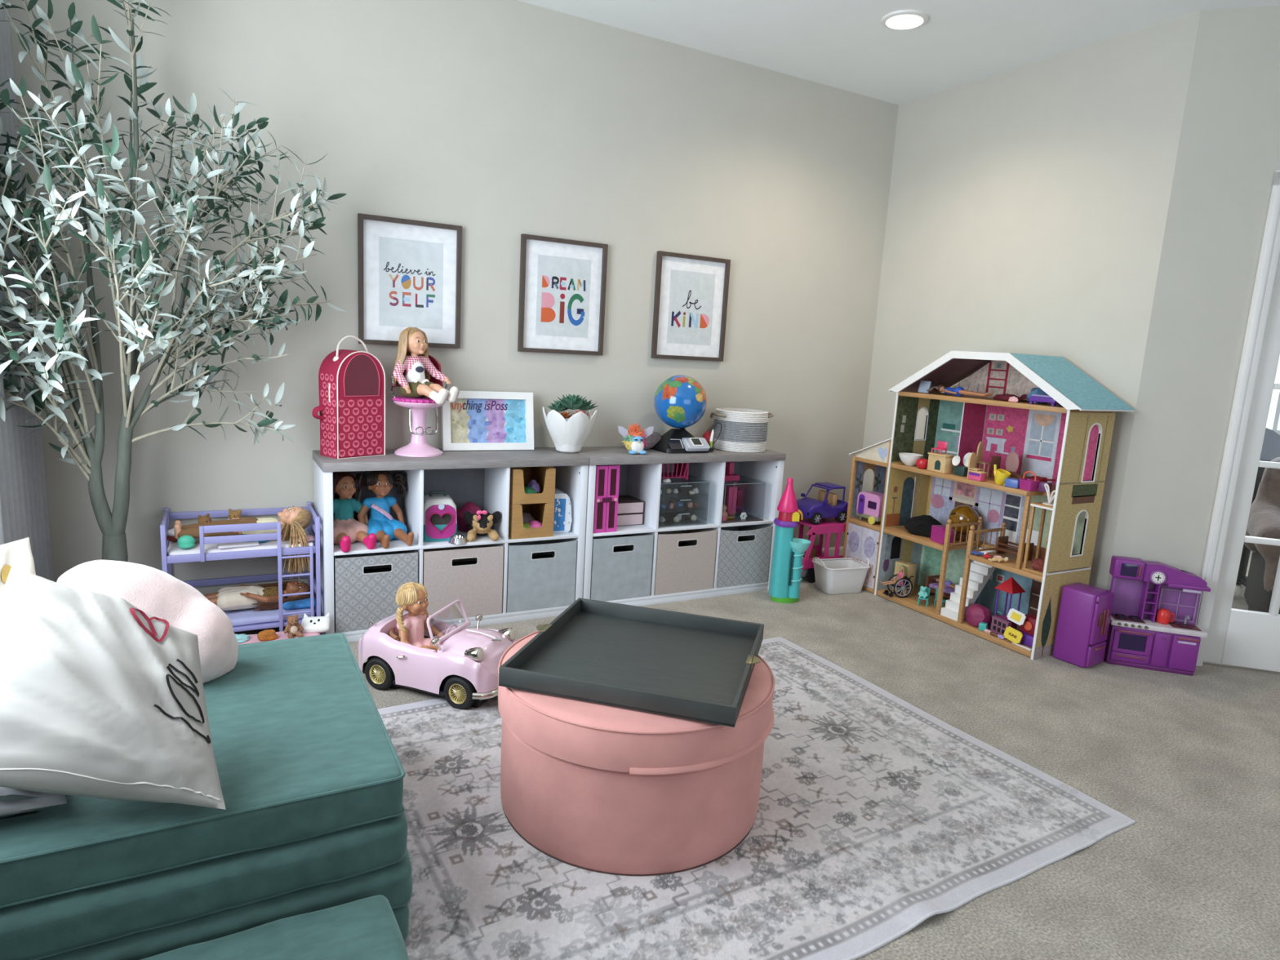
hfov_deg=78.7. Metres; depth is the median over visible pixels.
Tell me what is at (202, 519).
plush bear
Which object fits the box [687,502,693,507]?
trinket
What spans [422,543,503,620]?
storage bin
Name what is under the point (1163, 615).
kettle
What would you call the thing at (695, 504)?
trinket
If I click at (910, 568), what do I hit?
wardrobe
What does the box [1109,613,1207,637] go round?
countertop
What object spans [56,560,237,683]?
cushion
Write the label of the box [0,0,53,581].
curtain
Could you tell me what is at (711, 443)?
stylus pen
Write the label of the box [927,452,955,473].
stove
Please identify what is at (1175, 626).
sink
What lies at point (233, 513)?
plush bear
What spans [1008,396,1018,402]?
shoe
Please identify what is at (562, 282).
print
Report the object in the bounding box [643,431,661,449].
toy
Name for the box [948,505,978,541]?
ball
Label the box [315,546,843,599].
baseboard
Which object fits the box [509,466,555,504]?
box
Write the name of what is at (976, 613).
ball
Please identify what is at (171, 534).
shoe
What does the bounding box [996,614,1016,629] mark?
countertop
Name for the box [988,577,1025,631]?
gazebo
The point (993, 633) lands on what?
shoe
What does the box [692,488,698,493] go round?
trinket
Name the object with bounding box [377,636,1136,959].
area rug
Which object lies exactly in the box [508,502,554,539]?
box
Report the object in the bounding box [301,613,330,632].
pillow
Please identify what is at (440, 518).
pet carrier
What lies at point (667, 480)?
trinket
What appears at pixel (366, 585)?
storage bin
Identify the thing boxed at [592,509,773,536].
shelf
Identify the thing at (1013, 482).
toy box
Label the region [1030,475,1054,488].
pot
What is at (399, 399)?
seat cushion
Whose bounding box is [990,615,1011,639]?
shopfront
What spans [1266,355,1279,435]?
window
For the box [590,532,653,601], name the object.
storage bin
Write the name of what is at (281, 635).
bed
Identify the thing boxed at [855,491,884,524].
toy camper
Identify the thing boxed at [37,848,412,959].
cushion
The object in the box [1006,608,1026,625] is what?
sign
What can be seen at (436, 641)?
mirror
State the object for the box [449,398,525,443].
print
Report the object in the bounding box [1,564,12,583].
print
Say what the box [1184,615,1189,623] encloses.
faucet
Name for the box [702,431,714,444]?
ball
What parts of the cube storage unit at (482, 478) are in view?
panel, panel, panel, panel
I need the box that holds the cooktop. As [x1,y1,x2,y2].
[1111,613,1145,623]
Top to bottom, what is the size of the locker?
0.174 m
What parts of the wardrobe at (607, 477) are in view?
door, door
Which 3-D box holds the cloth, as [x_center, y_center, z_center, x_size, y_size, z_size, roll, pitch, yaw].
[-1.537,0.597,2.944,0.125,0.031,0.064,-2,11,-29]
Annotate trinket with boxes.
[659,503,666,508]
[659,515,665,522]
[662,478,671,483]
[665,488,671,493]
[668,502,674,508]
[669,499,675,506]
[672,488,678,493]
[673,515,679,522]
[676,502,683,506]
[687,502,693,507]
[688,490,694,494]
[690,514,696,520]
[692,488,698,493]
[692,502,698,506]
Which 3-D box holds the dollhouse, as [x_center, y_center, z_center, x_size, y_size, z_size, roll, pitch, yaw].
[1.654,0.030,3.960,0.389,1.335,1.317,-2,11,-29]
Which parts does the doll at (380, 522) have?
sash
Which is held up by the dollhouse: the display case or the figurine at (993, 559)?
the figurine at (993, 559)
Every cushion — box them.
[0,811,408,959]
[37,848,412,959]
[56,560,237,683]
[140,894,408,959]
[391,903,408,941]
[394,395,435,403]
[724,462,734,474]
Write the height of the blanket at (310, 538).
0.021 m
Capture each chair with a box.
[391,355,448,457]
[917,586,930,606]
[931,440,947,453]
[933,586,946,606]
[966,452,982,478]
[975,441,990,476]
[989,456,1001,477]
[1005,451,1018,472]
[1235,427,1279,586]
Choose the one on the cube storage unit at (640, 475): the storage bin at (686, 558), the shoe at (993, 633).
the storage bin at (686, 558)
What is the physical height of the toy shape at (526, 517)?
0.082 m
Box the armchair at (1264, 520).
[1244,457,1279,613]
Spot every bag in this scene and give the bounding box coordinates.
[311,335,385,458]
[456,501,481,532]
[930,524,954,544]
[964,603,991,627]
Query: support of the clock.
on the toy kitchen at (1140, 588)
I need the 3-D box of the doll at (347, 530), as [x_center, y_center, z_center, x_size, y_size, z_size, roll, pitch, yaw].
[-1.218,0.122,3.267,0.205,0.307,0.310,-4,12,-36]
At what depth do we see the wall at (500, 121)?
3.48 m
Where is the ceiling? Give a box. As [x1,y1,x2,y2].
[518,0,1279,105]
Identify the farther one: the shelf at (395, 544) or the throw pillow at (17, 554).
the shelf at (395, 544)
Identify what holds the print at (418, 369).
on the doll at (413, 369)
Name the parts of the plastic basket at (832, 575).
handle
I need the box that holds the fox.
[257,629,277,640]
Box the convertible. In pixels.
[358,599,516,709]
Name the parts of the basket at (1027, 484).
handle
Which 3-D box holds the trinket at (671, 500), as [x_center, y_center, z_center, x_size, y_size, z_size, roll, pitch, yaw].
[0.168,0.119,4.028,0.032,0.034,0.032,-2,11,-29]
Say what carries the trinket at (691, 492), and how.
in the drawer organizer
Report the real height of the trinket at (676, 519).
0.032 m
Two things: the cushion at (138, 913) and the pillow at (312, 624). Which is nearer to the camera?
the cushion at (138, 913)
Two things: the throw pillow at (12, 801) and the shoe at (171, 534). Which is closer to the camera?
the throw pillow at (12, 801)
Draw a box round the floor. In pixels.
[234,551,1279,959]
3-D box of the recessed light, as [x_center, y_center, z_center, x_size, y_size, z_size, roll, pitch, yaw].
[1.153,-2.002,3.405,0.196,0.012,0.196,-2,11,-29]
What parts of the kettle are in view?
handle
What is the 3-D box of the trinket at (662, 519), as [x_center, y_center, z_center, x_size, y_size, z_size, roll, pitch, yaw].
[0.113,0.200,3.981,0.028,0.029,0.042,-2,11,-29]
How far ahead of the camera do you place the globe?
3.90 m
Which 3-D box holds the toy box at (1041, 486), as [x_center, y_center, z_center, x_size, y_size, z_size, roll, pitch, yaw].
[1.806,0.032,3.482,0.040,0.042,0.044,-4,12,-38]
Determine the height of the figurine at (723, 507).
0.085 m
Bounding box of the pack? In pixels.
[553,487,572,533]
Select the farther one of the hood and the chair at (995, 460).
the chair at (995, 460)
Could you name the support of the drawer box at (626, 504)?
on the drawer box at (625, 519)
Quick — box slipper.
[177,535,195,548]
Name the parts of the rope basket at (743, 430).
rope handle, rope handle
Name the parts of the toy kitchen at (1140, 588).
drawer, handle, oven door, handle, handle, panel, cabinet door, dishwasher door, handle, label plate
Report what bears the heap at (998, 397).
on the dollhouse
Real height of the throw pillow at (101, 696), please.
0.380 m
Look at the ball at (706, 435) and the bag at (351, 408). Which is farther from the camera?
the ball at (706, 435)
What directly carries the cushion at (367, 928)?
on the floor
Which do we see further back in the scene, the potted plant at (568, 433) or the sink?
the potted plant at (568, 433)
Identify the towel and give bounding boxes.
[217,541,259,548]
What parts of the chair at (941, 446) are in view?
seat, backrest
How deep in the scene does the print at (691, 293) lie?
4.12 m
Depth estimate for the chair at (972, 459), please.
3.76 m
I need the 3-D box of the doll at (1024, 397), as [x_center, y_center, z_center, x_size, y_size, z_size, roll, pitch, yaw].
[1.819,-0.385,3.694,0.079,0.045,0.283,-3,12,-33]
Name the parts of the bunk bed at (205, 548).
post, rail, rail, rail, post, guard post, rail, guard rail, mattress, guard rail, rail, rail, rail, mattress, ladder rail, post, rail, ladder rail, rail, rail, rail, post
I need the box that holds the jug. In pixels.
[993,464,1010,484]
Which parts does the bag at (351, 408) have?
zip pull, carry handle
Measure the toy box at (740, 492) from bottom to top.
0.130 m
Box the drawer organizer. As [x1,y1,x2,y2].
[657,475,710,528]
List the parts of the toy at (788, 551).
door frame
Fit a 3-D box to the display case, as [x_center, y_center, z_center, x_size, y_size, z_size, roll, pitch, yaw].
[0.490,0.098,4.229,0.264,0.208,0.264,-2,11,-29]
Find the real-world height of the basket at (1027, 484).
0.086 m
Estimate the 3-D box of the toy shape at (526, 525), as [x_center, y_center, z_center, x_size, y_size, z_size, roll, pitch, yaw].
[-0.545,0.221,3.579,0.096,0.054,0.085,-2,11,-29]
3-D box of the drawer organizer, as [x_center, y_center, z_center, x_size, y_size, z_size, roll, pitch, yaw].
[0.162,0.101,4.048,0.294,0.226,0.283,-2,11,-29]
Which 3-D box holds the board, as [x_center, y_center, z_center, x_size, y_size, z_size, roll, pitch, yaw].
[1.728,0.752,3.530,0.016,0.006,0.100,-1,11,-26]
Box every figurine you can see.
[721,504,728,520]
[970,550,986,555]
[982,553,993,559]
[987,557,1008,562]
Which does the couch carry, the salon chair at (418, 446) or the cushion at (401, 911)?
the cushion at (401, 911)
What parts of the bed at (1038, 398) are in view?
mattress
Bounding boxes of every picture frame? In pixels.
[357,213,462,348]
[517,233,608,355]
[650,250,730,361]
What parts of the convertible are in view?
seat, windshield frame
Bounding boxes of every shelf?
[333,526,578,555]
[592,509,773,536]
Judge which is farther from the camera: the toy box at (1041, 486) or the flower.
the flower
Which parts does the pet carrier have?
handle, heart door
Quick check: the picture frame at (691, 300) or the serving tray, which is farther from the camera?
the picture frame at (691, 300)
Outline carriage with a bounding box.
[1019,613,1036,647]
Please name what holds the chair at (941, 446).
on the stove
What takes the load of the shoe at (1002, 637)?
on the dollhouse
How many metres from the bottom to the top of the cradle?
0.085 m
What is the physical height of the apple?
0.059 m
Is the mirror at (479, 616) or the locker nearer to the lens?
the mirror at (479, 616)
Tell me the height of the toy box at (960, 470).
0.045 m
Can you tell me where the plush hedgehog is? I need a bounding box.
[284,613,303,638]
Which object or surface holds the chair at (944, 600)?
on the dollhouse
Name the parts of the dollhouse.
wing door, wing door, wing post, edge trim, floor panel, stair post, floor panel, railing, stair post, floor panel, gable trim, floor panel, railing, floor panel, floor panel, post, elevator post, elevator post, elevator post, floor panel, edge trim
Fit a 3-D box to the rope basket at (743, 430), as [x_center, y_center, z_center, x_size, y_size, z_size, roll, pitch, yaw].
[0.542,-0.269,4.192,0.303,0.211,0.322,7,10,19]
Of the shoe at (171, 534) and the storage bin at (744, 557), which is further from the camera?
the storage bin at (744, 557)
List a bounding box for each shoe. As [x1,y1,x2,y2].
[166,528,177,542]
[984,628,991,633]
[990,631,997,636]
[997,634,1005,639]
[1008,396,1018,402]
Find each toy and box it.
[617,422,653,454]
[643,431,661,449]
[768,477,810,603]
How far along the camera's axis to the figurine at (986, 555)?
3.67 m
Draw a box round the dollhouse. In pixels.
[842,351,1135,659]
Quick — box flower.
[739,512,746,519]
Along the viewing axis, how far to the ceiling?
3.55 m
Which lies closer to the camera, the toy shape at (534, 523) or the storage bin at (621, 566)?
the toy shape at (534, 523)
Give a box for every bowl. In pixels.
[448,535,466,544]
[790,537,810,552]
[898,452,923,466]
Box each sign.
[1003,626,1022,644]
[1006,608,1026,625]
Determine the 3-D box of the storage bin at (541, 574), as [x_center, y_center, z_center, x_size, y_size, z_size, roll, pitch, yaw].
[-0.519,0.417,3.727,0.331,0.314,0.301,-2,11,-29]
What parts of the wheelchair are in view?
seat, backrest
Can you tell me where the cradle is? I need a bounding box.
[995,536,1034,560]
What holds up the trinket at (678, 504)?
in the drawer organizer
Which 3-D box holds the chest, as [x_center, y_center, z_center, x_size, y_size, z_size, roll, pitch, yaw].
[1.609,-0.021,3.726,0.046,0.042,0.072,-2,11,-29]
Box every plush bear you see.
[197,513,211,524]
[226,508,241,519]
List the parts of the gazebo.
post, post, post, post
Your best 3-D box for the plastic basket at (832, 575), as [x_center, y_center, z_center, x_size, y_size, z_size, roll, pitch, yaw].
[1.109,0.517,4.332,0.312,0.192,0.198,0,10,-20]
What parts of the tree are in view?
stem, stem, stem, stem, stem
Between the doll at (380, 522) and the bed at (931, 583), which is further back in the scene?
the bed at (931, 583)
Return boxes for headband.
[1042,483,1055,506]
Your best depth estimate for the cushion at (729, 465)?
4.18 m
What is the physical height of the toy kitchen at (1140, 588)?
0.472 m
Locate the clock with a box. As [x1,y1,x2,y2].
[1149,570,1166,584]
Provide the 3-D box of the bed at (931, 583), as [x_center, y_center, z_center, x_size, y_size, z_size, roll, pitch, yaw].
[1.639,0.590,4.139,0.104,0.110,0.232,-2,11,-29]
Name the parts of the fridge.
drawer, handle, door, handle, handle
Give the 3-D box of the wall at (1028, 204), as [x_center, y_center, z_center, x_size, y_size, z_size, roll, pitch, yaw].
[1.856,-0.698,4.111,0.100,2.740,1.607,-2,11,-29]
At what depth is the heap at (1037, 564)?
3.48 m
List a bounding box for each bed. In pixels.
[160,501,321,635]
[237,630,319,644]
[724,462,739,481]
[925,574,955,599]
[1029,394,1062,406]
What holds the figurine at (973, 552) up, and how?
on the dollhouse
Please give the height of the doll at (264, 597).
0.116 m
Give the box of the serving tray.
[498,597,764,727]
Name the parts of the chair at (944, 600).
backrest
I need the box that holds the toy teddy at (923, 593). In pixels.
[918,586,928,598]
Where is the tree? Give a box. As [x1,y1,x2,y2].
[0,0,347,561]
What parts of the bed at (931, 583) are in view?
panel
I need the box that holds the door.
[1203,251,1279,671]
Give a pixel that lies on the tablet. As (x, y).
(924, 386)
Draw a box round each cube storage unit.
[312,447,589,642]
[576,446,786,606]
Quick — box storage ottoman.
[497,631,774,875]
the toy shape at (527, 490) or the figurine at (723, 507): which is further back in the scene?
the figurine at (723, 507)
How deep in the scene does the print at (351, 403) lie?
3.19 m
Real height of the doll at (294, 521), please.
0.283 m
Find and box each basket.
[710,408,773,453]
[812,557,870,594]
[1019,471,1039,491]
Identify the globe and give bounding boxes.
[649,374,714,453]
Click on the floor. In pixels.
(1194, 760)
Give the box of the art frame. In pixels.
[440,390,533,450]
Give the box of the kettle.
[1155,608,1174,624]
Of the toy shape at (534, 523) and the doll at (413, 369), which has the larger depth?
the toy shape at (534, 523)
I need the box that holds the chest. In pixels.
[968,470,986,480]
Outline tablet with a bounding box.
[918,380,931,393]
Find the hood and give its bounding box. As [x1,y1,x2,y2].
[466,629,501,642]
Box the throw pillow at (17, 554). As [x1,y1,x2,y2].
[0,537,35,597]
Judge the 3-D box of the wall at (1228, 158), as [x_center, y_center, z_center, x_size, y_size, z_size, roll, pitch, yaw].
[2.924,-0.488,3.239,1.495,2.740,0.100,6,10,16]
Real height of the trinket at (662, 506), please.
0.021 m
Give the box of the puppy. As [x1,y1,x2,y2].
[463,510,501,542]
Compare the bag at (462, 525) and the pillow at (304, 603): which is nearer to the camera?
the pillow at (304, 603)
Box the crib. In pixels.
[661,462,688,479]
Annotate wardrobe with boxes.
[592,464,620,533]
[892,560,916,594]
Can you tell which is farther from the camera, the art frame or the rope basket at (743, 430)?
the rope basket at (743, 430)
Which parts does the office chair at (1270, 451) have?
backrest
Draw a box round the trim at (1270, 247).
[1195,169,1279,666]
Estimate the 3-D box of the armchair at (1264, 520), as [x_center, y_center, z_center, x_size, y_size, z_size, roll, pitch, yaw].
[3.489,0.380,3.838,0.826,0.894,0.808,9,11,30]
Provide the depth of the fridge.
3.40 m
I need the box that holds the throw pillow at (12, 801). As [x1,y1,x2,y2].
[0,786,66,819]
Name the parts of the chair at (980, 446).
backrest, seat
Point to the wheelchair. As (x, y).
(907, 581)
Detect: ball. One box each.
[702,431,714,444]
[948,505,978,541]
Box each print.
[0,794,40,819]
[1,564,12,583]
[320,373,382,457]
[378,236,443,328]
[415,366,424,372]
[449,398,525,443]
[535,254,591,337]
[554,498,564,526]
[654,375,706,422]
[666,269,715,345]
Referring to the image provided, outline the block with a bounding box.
[977,622,987,631]
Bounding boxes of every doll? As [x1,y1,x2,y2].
[173,506,311,580]
[204,580,310,610]
[333,471,376,552]
[352,470,413,548]
[393,326,459,404]
[395,582,444,651]
[879,564,905,586]
[926,384,993,396]
[932,576,955,588]
[1018,394,1029,402]
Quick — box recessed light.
[881,9,928,30]
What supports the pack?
on the cube storage unit at (482, 478)
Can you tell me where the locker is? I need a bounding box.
[724,482,737,515]
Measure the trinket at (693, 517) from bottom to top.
0.032 m
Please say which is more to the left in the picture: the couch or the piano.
the couch
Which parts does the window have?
frame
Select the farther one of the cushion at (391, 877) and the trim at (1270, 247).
the trim at (1270, 247)
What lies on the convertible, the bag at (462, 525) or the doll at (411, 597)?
the doll at (411, 597)
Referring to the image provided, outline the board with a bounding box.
[1011,641,1031,651]
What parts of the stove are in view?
door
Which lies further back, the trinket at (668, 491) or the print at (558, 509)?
the trinket at (668, 491)
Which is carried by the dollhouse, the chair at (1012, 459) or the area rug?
the chair at (1012, 459)
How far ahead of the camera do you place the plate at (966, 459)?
3.84 m
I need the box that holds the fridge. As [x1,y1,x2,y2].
[1052,582,1114,667]
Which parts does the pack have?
blue panel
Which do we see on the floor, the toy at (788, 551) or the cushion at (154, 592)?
the toy at (788, 551)
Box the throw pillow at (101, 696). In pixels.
[0,568,226,809]
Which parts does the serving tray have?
handle, handle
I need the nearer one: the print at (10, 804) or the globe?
the print at (10, 804)
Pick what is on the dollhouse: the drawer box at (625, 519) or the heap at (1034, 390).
the heap at (1034, 390)
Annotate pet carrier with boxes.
[422,490,457,542]
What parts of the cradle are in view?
panel, rail, rail, panel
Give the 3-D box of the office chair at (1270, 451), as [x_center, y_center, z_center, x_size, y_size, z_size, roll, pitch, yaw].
[3.651,0.195,4.626,0.569,1.010,0.588,7,10,21]
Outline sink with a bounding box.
[1168,622,1201,631]
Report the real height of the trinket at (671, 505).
0.032 m
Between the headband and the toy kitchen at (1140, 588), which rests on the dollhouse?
the headband
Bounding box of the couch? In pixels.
[0,632,412,959]
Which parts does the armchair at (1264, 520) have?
seat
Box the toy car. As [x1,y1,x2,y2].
[796,482,848,524]
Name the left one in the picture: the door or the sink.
the sink
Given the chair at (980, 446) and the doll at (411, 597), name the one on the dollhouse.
the chair at (980, 446)
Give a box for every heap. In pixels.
[904,515,942,537]
[992,393,1022,401]
[1026,386,1048,404]
[1031,557,1044,571]
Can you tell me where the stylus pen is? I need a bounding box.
[709,422,721,447]
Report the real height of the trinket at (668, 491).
0.026 m
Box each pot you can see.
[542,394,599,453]
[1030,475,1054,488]
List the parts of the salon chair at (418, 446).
arm rail, footrest leg, backrest, footrest leg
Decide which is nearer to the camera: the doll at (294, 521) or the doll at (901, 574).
the doll at (294, 521)
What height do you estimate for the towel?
0.014 m
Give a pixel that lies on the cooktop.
(1117, 618)
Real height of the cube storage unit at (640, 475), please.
0.755 m
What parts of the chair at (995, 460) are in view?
backrest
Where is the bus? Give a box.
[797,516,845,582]
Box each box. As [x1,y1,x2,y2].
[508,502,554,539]
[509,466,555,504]
[617,495,644,514]
[617,512,644,525]
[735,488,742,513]
[953,465,972,476]
[1004,477,1019,488]
[1037,481,1052,492]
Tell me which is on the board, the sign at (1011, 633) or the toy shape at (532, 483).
the sign at (1011, 633)
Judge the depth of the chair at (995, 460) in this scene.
3.83 m
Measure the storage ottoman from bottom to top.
0.399 m
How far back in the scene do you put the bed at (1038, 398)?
3.43 m
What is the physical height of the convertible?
0.319 m
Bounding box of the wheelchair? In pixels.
[882,573,913,597]
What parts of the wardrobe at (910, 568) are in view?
post, door panel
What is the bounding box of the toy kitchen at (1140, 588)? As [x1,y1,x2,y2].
[1103,555,1210,675]
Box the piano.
[1009,472,1030,479]
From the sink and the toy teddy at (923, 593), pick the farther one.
the toy teddy at (923, 593)
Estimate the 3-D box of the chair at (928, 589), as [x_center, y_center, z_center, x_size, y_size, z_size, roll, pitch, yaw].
[1.474,0.605,4.056,0.050,0.090,0.050,8,11,26]
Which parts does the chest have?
scallop trim, lid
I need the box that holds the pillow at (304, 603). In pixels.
[282,595,315,609]
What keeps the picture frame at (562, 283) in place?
attached to the wall at (500, 121)
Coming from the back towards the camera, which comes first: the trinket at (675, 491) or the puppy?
the trinket at (675, 491)
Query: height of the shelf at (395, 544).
0.013 m
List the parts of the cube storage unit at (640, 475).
panel, panel, panel, panel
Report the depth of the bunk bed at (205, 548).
3.08 m
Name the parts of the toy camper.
door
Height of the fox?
0.040 m
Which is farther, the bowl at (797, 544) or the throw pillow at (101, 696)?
the bowl at (797, 544)
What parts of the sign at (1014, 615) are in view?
yellow panel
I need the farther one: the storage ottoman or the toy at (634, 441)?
the toy at (634, 441)
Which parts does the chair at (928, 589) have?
seat, backrest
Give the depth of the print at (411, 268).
3.42 m
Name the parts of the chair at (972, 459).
backrest, seat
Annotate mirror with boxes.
[431,637,441,650]
[475,613,483,627]
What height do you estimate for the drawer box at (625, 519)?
0.058 m
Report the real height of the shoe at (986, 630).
0.016 m
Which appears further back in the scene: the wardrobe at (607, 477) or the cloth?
the wardrobe at (607, 477)
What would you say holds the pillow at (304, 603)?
on the bunk bed at (205, 548)
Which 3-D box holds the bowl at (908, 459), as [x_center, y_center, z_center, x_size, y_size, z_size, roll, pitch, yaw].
[1.426,-0.107,4.118,0.124,0.058,0.124,-2,11,-29]
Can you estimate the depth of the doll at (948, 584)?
4.13 m
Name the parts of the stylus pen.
cord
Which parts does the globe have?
speaker panel, control panel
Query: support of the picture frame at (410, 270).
attached to the wall at (500, 121)
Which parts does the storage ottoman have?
lid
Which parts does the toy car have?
windshield post, seat, windshield post, seat, roof post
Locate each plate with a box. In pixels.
[951,455,959,466]
[963,452,971,466]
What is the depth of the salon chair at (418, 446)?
3.35 m
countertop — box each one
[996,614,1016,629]
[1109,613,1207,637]
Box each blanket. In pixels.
[246,540,267,542]
[297,535,314,542]
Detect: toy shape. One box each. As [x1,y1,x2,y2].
[522,511,535,523]
[523,522,531,528]
[524,485,537,493]
[526,479,540,493]
[528,520,542,528]
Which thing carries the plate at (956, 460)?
on the toy box at (960, 470)
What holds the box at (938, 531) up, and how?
on the dollhouse
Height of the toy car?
0.208 m
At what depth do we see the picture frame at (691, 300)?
4.11 m
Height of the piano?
0.046 m
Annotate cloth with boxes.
[234,633,250,643]
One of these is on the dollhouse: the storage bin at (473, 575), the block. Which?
the block
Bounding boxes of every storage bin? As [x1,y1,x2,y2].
[333,549,417,632]
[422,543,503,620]
[506,537,577,613]
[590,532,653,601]
[653,528,717,595]
[716,524,772,587]
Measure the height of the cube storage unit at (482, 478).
0.755 m
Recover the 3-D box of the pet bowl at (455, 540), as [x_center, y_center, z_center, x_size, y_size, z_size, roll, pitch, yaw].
[-0.792,0.259,3.400,0.080,0.024,0.080,-2,11,-29]
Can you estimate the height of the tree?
2.491 m
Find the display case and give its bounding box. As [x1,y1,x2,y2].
[721,474,766,523]
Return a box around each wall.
[8,0,898,597]
[862,9,1200,589]
[1106,5,1279,591]
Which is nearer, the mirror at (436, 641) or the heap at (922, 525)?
the mirror at (436, 641)
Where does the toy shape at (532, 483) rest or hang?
in the box at (520, 477)
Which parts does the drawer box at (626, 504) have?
drawer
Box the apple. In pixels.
[915,457,928,468]
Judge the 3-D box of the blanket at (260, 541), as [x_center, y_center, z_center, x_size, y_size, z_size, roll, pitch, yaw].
[-1.522,0.233,3.077,0.118,0.026,0.064,-2,11,-29]
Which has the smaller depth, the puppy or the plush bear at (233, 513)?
the plush bear at (233, 513)

